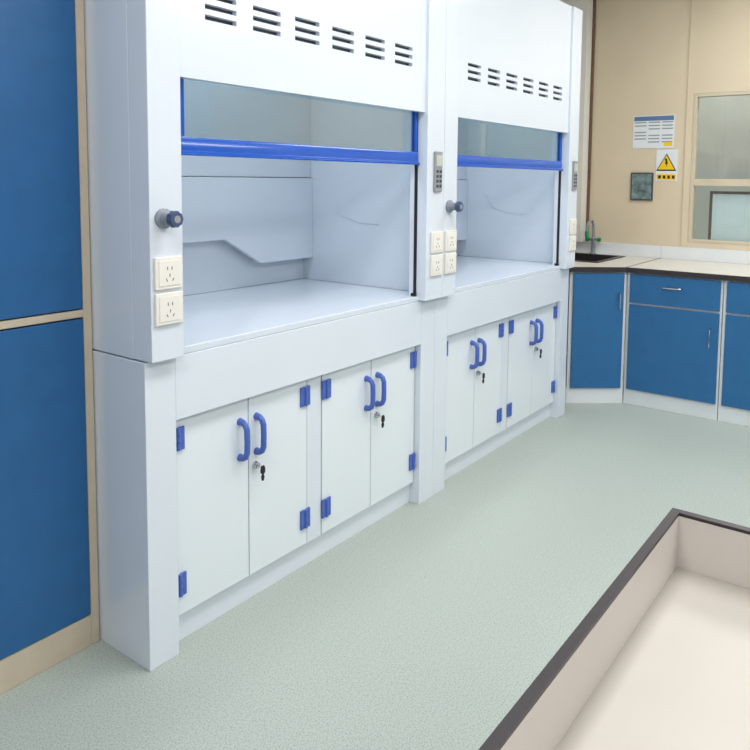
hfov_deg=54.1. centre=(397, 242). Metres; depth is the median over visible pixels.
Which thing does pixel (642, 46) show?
wall
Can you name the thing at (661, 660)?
bench
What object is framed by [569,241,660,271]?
countertop
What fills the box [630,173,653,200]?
wall picture
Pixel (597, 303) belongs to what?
base cabinet
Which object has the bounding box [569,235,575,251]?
power socket
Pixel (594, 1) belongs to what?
trim
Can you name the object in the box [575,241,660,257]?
backsplash
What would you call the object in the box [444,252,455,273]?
power socket
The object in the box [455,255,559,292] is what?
countertop
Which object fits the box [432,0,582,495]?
fume hood
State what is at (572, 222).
power socket
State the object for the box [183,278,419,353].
countertop
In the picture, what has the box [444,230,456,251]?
power socket
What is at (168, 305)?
power socket
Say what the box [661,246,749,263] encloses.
backsplash
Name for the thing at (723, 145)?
window
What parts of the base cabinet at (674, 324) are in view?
drawer handle, door, drawer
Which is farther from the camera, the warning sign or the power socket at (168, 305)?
the warning sign
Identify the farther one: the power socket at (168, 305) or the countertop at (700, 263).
the countertop at (700, 263)
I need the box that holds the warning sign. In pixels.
[655,149,677,180]
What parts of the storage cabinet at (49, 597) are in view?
door, door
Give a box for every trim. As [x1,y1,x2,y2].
[560,0,592,241]
[585,0,595,240]
[680,0,691,245]
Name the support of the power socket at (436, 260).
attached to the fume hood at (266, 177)
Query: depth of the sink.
5.23 m
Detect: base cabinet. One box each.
[565,272,627,402]
[623,273,723,420]
[718,281,749,426]
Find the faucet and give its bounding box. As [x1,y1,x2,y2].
[585,220,600,253]
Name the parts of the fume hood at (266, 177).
valve knob, door, handle, handle, door, sash glass, sash handle rail, header panel, door, handle, handle, door, control panel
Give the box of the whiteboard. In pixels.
[708,191,749,241]
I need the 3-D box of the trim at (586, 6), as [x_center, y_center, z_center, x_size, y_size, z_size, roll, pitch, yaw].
[1.160,-0.948,5.445,0.510,1.853,0.120,4,6,36]
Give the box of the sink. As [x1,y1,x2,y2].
[575,253,624,262]
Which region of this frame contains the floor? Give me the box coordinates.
[0,403,749,749]
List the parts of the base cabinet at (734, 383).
door, drawer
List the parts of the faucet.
spout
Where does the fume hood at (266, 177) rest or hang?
on the floor
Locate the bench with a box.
[479,508,749,749]
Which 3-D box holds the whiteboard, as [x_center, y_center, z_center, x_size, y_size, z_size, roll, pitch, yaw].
[2.246,-0.169,4.897,0.318,0.350,0.020,4,6,36]
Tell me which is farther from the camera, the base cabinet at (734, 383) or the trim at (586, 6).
the trim at (586, 6)
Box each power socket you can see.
[154,255,182,290]
[154,291,182,326]
[430,231,442,252]
[430,254,442,276]
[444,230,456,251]
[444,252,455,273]
[569,219,576,234]
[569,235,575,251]
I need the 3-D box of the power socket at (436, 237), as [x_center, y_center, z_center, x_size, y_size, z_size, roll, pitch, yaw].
[0.161,-0.003,3.054,0.009,0.088,0.088,4,6,36]
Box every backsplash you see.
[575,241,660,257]
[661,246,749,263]
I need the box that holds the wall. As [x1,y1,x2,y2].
[567,0,749,333]
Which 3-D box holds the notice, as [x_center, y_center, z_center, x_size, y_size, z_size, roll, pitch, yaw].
[1.772,-0.771,5.086,0.282,0.225,0.004,4,6,36]
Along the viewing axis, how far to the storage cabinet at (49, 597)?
1.99 m
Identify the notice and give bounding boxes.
[633,115,674,148]
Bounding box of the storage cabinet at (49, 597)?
[0,0,99,694]
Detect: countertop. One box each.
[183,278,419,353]
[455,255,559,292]
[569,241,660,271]
[626,246,749,282]
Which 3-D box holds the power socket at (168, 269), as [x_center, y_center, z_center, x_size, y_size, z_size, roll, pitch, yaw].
[-0.620,0.081,1.979,0.009,0.088,0.088,4,6,36]
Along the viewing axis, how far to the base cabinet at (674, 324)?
4.38 m
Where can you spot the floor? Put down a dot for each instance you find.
(423, 628)
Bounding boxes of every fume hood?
[84,0,446,670]
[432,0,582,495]
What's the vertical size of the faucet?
0.253 m
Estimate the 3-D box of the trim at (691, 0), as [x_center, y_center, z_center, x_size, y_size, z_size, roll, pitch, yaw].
[1.947,-0.899,4.947,0.006,1.850,0.006,4,6,36]

